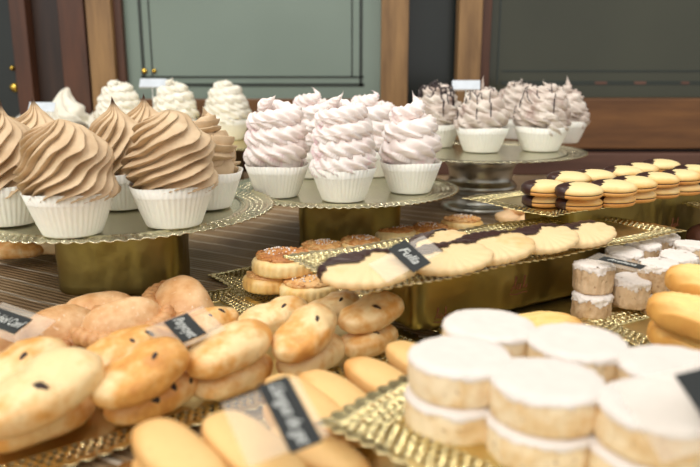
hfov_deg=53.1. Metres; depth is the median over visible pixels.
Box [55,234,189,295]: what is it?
box
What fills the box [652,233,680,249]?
cake
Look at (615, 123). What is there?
trim
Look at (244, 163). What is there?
wall
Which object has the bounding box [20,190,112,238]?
paper cup
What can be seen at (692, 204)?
tray
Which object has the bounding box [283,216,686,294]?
tray
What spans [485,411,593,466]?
cake
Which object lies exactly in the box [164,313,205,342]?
price card
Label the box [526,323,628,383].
cake
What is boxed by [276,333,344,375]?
bun
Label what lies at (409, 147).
cupcake
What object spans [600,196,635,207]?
biscuit
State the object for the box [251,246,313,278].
biscuit
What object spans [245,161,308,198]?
paper cup
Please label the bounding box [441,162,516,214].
cake stand
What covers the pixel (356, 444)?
sponge finger
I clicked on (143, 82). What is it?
price card
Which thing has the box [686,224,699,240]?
chocolate cake
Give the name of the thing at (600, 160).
trim
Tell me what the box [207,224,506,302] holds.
tray
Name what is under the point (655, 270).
cake
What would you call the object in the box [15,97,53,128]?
cupcake
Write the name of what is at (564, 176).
biscuit
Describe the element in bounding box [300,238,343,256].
biscuit
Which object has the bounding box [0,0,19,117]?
window
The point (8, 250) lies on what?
bun
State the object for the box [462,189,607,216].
tray
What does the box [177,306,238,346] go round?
bun
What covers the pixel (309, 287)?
biscuit
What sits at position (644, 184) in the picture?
biscuit
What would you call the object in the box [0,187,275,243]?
cake plate
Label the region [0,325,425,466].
tray
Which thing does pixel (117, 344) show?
bun
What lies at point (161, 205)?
paper cup
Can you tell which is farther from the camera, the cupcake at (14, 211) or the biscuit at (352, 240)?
the biscuit at (352, 240)
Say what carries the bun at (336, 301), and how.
on the tray at (97, 428)
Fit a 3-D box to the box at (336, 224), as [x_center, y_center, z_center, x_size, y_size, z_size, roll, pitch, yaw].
[0.000,-0.022,0.919,0.132,0.066,0.082,0,13,0]
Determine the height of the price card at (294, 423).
0.021 m
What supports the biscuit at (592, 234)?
on the tray at (624, 231)
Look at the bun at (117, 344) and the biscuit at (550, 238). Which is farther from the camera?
the biscuit at (550, 238)
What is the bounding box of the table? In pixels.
[0,172,639,466]
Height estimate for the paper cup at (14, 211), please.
0.040 m
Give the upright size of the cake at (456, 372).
0.020 m
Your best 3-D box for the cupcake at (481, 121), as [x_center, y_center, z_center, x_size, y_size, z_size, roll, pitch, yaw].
[0.211,-0.192,1.120,0.089,0.119,0.089,-9,16,-35]
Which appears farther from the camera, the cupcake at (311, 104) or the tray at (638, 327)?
the cupcake at (311, 104)
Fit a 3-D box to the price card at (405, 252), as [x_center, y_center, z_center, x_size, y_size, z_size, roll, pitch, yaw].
[0.041,0.018,0.510,0.053,0.025,0.027,-8,15,-31]
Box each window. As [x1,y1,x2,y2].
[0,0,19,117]
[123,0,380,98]
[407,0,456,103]
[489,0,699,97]
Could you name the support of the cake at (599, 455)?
on the tray at (338, 421)
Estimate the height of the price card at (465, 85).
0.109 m
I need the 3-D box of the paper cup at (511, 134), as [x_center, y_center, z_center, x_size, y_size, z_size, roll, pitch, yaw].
[0.323,-0.204,1.348,0.092,0.040,0.092,-7,15,-29]
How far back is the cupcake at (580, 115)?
1.24 m
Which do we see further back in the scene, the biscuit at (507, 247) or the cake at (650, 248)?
the cake at (650, 248)
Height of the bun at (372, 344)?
0.018 m
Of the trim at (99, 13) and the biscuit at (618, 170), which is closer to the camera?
the biscuit at (618, 170)
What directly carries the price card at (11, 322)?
on the sugared turnover at (57, 321)
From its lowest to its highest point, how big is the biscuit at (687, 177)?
0.016 m
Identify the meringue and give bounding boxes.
[46,87,89,127]
[85,112,94,128]
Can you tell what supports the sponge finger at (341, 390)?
on the sponge finger at (356, 444)
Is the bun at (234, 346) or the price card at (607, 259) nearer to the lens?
the bun at (234, 346)
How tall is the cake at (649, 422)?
0.020 m
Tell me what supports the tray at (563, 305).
on the table
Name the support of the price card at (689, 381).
on the cake at (649, 422)
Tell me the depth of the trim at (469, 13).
1.50 m
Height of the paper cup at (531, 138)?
0.040 m
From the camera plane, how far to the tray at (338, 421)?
0.35 m
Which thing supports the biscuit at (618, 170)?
on the biscuit
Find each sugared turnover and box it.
[0,330,14,352]
[14,304,100,348]
[66,291,131,309]
[70,297,175,347]
[142,275,213,316]
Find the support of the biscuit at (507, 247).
on the tray at (624, 231)
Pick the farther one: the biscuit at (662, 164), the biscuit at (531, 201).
the biscuit at (662, 164)
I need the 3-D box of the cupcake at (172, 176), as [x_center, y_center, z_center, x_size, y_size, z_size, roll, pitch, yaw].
[-0.169,-0.061,0.654,0.090,0.107,0.090,2,13,9]
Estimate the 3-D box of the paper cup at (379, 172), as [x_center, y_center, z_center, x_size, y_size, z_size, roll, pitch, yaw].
[0.032,-0.106,1.034,0.080,0.040,0.080,-2,13,-10]
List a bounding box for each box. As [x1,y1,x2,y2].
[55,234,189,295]
[235,151,243,179]
[299,206,400,245]
[385,245,615,330]
[525,194,699,245]
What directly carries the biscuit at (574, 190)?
on the biscuit at (565, 204)
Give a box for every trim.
[8,0,40,115]
[31,0,64,101]
[57,0,93,114]
[85,0,117,118]
[112,0,128,82]
[139,99,380,130]
[380,0,408,106]
[437,151,699,174]
[454,0,482,139]
[480,0,491,89]
[504,98,699,148]
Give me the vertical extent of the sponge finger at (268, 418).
0.014 m
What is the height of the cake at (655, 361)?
0.020 m
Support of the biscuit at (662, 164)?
on the biscuit
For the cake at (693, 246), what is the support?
on the cake
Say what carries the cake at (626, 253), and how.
on the cake
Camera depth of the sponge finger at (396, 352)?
0.48 m
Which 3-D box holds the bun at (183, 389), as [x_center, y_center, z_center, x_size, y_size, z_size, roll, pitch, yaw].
[-0.127,0.101,0.449,0.066,0.024,0.040,-12,18,-43]
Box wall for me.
[243,149,699,171]
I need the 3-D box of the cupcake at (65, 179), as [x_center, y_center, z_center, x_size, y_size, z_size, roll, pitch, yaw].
[-0.250,-0.050,0.620,0.089,0.100,0.090,-5,14,-19]
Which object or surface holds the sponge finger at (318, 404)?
on the sponge finger at (268, 418)
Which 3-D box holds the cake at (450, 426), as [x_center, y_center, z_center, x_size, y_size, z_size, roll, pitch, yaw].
[0.055,0.090,0.363,0.054,0.020,0.054,5,14,20]
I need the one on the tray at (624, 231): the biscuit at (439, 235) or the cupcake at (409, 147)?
the biscuit at (439, 235)
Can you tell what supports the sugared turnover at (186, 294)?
on the tray at (216, 300)
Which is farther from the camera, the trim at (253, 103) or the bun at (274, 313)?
the trim at (253, 103)
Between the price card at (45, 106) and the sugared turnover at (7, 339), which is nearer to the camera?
the sugared turnover at (7, 339)
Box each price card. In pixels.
[0,308,32,333]
[28,102,55,111]
[139,79,166,105]
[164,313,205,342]
[258,375,322,453]
[387,240,430,272]
[452,80,479,96]
[598,256,645,268]
[674,368,699,412]
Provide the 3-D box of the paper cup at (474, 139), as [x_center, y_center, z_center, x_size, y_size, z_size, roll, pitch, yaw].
[0.212,-0.153,1.129,0.087,0.040,0.087,-7,15,-29]
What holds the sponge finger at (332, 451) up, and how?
on the sponge finger
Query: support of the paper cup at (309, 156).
on the cupcake at (311, 104)
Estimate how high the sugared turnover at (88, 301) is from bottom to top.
0.026 m
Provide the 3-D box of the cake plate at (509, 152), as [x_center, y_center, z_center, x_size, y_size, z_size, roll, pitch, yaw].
[0.213,-0.134,1.134,0.329,0.006,0.329,1,13,4]
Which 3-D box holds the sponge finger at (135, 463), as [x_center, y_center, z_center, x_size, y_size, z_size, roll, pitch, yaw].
[-0.078,0.115,0.318,0.028,0.014,0.068,-11,17,-39]
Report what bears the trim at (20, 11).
attached to the wall
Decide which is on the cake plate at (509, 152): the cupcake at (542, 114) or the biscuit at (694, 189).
the cupcake at (542, 114)
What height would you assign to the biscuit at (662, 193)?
0.014 m
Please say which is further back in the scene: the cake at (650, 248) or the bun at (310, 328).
the cake at (650, 248)
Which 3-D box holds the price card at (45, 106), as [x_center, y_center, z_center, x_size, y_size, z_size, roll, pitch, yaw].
[-0.546,-0.196,1.247,0.050,0.074,0.011,2,13,8]
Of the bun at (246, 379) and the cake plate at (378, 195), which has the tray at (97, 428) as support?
the bun at (246, 379)
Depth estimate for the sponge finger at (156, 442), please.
0.31 m
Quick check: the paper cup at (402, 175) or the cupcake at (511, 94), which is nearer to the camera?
the paper cup at (402, 175)
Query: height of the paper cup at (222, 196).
0.040 m
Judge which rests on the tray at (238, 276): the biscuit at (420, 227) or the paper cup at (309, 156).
the biscuit at (420, 227)
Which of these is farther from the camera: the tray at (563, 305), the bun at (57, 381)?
the tray at (563, 305)
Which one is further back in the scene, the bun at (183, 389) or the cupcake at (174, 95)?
the cupcake at (174, 95)
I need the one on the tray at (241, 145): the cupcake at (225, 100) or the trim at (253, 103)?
the cupcake at (225, 100)
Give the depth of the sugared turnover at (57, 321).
0.54 m
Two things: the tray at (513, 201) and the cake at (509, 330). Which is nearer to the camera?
the cake at (509, 330)
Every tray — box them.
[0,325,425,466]
[9,288,263,334]
[118,419,484,466]
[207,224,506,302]
[232,136,246,150]
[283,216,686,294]
[315,375,504,466]
[358,294,647,346]
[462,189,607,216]
[578,307,651,345]
[682,201,699,208]
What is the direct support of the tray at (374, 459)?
on the table
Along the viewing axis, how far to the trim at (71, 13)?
1.52 m
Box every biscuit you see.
[242,271,284,294]
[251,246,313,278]
[279,274,338,302]
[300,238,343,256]
[317,248,415,289]
[339,234,379,247]
[375,224,415,242]
[409,228,466,247]
[412,221,447,234]
[415,240,493,276]
[441,214,483,229]
[455,230,535,266]
[495,210,520,221]
[503,208,524,214]
[510,223,579,254]
[517,214,524,226]
[521,179,563,196]
[521,194,557,207]
[547,170,590,182]
[554,181,603,199]
[555,197,602,210]
[560,220,616,248]
[577,169,615,181]
[591,179,637,196]
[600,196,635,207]
[603,165,643,176]
[613,175,657,192]
[622,162,659,171]
[633,191,656,203]
[635,171,679,187]
[642,158,680,171]
[653,187,679,198]
[662,169,699,184]
[673,164,699,172]
[675,184,699,195]
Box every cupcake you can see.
[0,101,33,226]
[13,119,120,238]
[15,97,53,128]
[89,96,137,210]
[94,79,140,118]
[121,109,218,228]
[127,94,158,122]
[152,78,199,120]
[193,106,242,209]
[204,80,251,139]
[243,96,308,198]
[293,87,327,178]
[309,93,376,202]
[350,90,394,177]
[378,91,441,193]
[417,79,460,147]
[453,76,510,152]
[498,78,535,138]
[512,80,571,151]
[558,77,589,143]
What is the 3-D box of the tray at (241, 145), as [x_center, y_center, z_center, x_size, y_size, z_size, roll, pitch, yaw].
[-0.460,-0.169,1.295,0.623,0.005,0.303,0,13,0]
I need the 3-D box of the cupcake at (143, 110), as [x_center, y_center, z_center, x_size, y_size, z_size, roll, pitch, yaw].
[-0.241,-0.108,0.833,0.085,0.116,0.085,2,13,9]
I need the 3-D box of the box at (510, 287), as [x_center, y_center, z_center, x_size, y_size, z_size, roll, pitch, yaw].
[0.138,0.036,0.653,0.252,0.047,0.079,-8,15,-31]
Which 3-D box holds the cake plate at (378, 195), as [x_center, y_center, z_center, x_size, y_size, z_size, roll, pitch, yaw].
[-0.009,-0.061,0.925,0.303,0.006,0.303,-1,13,-4]
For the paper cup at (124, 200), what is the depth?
0.72 m
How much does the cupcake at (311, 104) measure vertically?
0.128 m
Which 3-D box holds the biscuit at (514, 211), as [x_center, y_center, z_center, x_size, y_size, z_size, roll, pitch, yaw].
[0.246,-0.038,1.012,0.040,0.017,0.053,-12,18,-42]
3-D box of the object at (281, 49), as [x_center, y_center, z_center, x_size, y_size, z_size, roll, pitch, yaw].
[-0.210,-0.568,1.492,0.567,0.630,0.016,0,13,0]
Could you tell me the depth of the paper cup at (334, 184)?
0.81 m
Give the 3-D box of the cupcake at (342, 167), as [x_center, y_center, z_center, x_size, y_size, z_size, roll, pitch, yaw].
[-0.008,-0.104,0.829,0.080,0.128,0.080,2,13,9]
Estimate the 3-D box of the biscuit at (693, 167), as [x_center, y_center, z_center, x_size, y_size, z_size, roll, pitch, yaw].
[0.414,-0.075,0.845,0.050,0.016,0.038,-2,13,-9]
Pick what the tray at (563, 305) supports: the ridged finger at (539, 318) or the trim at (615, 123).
the ridged finger at (539, 318)
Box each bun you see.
[0,242,43,259]
[0,336,66,382]
[0,347,104,439]
[0,397,95,453]
[38,243,54,254]
[86,324,176,365]
[89,336,189,409]
[103,371,197,425]
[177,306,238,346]
[185,318,272,379]
[194,353,272,400]
[238,295,307,334]
[271,302,336,363]
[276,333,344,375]
[308,290,359,324]
[338,290,404,334]
[342,324,398,358]
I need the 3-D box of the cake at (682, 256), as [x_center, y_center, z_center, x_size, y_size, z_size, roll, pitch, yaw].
[0.297,0.030,0.636,0.035,0.027,0.035,-6,14,-23]
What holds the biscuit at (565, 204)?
on the tray at (513, 201)
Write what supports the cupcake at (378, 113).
on the cake plate at (378, 195)
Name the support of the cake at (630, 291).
on the tray at (638, 327)
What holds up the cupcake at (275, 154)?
on the cake plate at (378, 195)
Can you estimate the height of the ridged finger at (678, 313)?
0.026 m
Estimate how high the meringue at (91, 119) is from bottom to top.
0.057 m
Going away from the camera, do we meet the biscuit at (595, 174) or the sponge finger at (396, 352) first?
the sponge finger at (396, 352)
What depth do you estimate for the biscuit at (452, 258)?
0.54 m
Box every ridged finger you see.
[518,311,583,326]
[646,291,699,342]
[646,320,699,349]
[664,263,699,294]
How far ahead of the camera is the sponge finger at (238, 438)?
0.32 m
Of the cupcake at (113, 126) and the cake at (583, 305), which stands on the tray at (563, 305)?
the cake at (583, 305)
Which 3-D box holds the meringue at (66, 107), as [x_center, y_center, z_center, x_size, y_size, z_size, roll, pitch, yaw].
[-0.637,-0.276,1.551,0.132,0.097,0.125,1,13,4]
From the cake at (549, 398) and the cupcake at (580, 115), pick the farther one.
the cupcake at (580, 115)
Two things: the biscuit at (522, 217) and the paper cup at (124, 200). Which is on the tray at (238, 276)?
the biscuit at (522, 217)
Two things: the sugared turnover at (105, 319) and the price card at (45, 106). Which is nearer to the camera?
the sugared turnover at (105, 319)
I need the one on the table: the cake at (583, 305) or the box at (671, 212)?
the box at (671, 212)
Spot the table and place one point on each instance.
(28, 286)
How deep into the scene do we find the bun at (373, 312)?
0.53 m
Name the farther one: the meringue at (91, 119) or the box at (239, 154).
the meringue at (91, 119)
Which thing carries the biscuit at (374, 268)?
on the tray at (624, 231)
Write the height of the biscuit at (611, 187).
0.016 m
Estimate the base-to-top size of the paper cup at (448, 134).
0.040 m
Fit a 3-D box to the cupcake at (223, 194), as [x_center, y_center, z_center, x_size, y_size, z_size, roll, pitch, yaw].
[-0.154,-0.081,0.743,0.080,0.105,0.080,11,17,39]
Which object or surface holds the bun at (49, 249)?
on the tray
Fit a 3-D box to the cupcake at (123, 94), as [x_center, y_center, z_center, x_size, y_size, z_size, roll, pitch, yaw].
[-0.433,-0.233,1.318,0.092,0.114,0.091,-10,16,-36]
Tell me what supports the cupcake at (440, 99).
on the cake plate at (509, 152)
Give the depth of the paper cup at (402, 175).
0.87 m
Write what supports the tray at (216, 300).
on the table
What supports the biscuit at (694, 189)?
on the tray at (513, 201)
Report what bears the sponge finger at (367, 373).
on the sponge finger
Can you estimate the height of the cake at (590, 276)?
0.026 m
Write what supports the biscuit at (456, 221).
on the tray at (238, 276)
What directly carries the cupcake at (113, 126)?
on the cake plate at (123, 225)
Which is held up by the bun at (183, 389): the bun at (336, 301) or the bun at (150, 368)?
the bun at (150, 368)
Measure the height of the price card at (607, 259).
0.002 m
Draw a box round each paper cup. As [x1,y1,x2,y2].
[0,186,33,226]
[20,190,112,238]
[110,174,137,210]
[128,182,213,228]
[207,166,242,209]
[218,120,246,139]
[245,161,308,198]
[305,153,313,178]
[311,167,375,202]
[373,152,384,177]
[380,158,441,193]
[436,125,456,147]
[456,126,508,152]
[505,119,517,138]
[514,126,569,151]
[562,122,586,143]
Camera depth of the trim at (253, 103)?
1.53 m
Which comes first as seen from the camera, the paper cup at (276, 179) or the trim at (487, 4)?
the paper cup at (276, 179)
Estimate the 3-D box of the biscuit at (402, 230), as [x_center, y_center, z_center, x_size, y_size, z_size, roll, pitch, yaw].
[0.057,-0.001,0.892,0.055,0.020,0.056,-1,13,-3]
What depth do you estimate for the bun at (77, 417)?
0.41 m
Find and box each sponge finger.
[131,418,227,466]
[132,458,139,466]
[201,410,305,466]
[262,403,353,445]
[264,373,348,438]
[271,425,370,466]
[298,369,380,433]
[343,356,406,415]
[352,433,377,447]
[385,340,415,374]
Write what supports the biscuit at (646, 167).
on the biscuit
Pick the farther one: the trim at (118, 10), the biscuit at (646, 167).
the trim at (118, 10)
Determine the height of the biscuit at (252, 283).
0.020 m
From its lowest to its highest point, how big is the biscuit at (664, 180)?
0.016 m
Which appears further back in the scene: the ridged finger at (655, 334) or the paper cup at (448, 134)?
the paper cup at (448, 134)
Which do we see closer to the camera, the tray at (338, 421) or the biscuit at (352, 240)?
the tray at (338, 421)
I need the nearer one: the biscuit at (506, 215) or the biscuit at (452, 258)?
the biscuit at (452, 258)
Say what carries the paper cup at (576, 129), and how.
on the cupcake at (580, 115)
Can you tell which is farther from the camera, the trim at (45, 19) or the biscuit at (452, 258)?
the trim at (45, 19)
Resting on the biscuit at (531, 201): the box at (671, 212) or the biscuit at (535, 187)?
the biscuit at (535, 187)
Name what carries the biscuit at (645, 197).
on the tray at (513, 201)
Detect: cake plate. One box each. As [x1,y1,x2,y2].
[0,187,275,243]
[238,177,458,208]
[434,140,588,163]
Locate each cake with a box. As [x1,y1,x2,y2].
[404,383,489,445]
[407,335,511,408]
[442,309,536,357]
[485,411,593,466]
[489,357,606,438]
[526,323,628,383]
[570,290,613,320]
[572,259,615,294]
[588,433,646,466]
[594,377,699,466]
[604,245,643,273]
[611,272,651,309]
[617,344,699,382]
[624,239,661,257]
[637,257,678,293]
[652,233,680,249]
[658,248,699,263]
[672,240,699,264]
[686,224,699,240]
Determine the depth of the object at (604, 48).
1.53 m
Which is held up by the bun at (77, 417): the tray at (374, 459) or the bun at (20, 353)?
the bun at (20, 353)
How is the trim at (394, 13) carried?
attached to the wall
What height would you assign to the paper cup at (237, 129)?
0.040 m

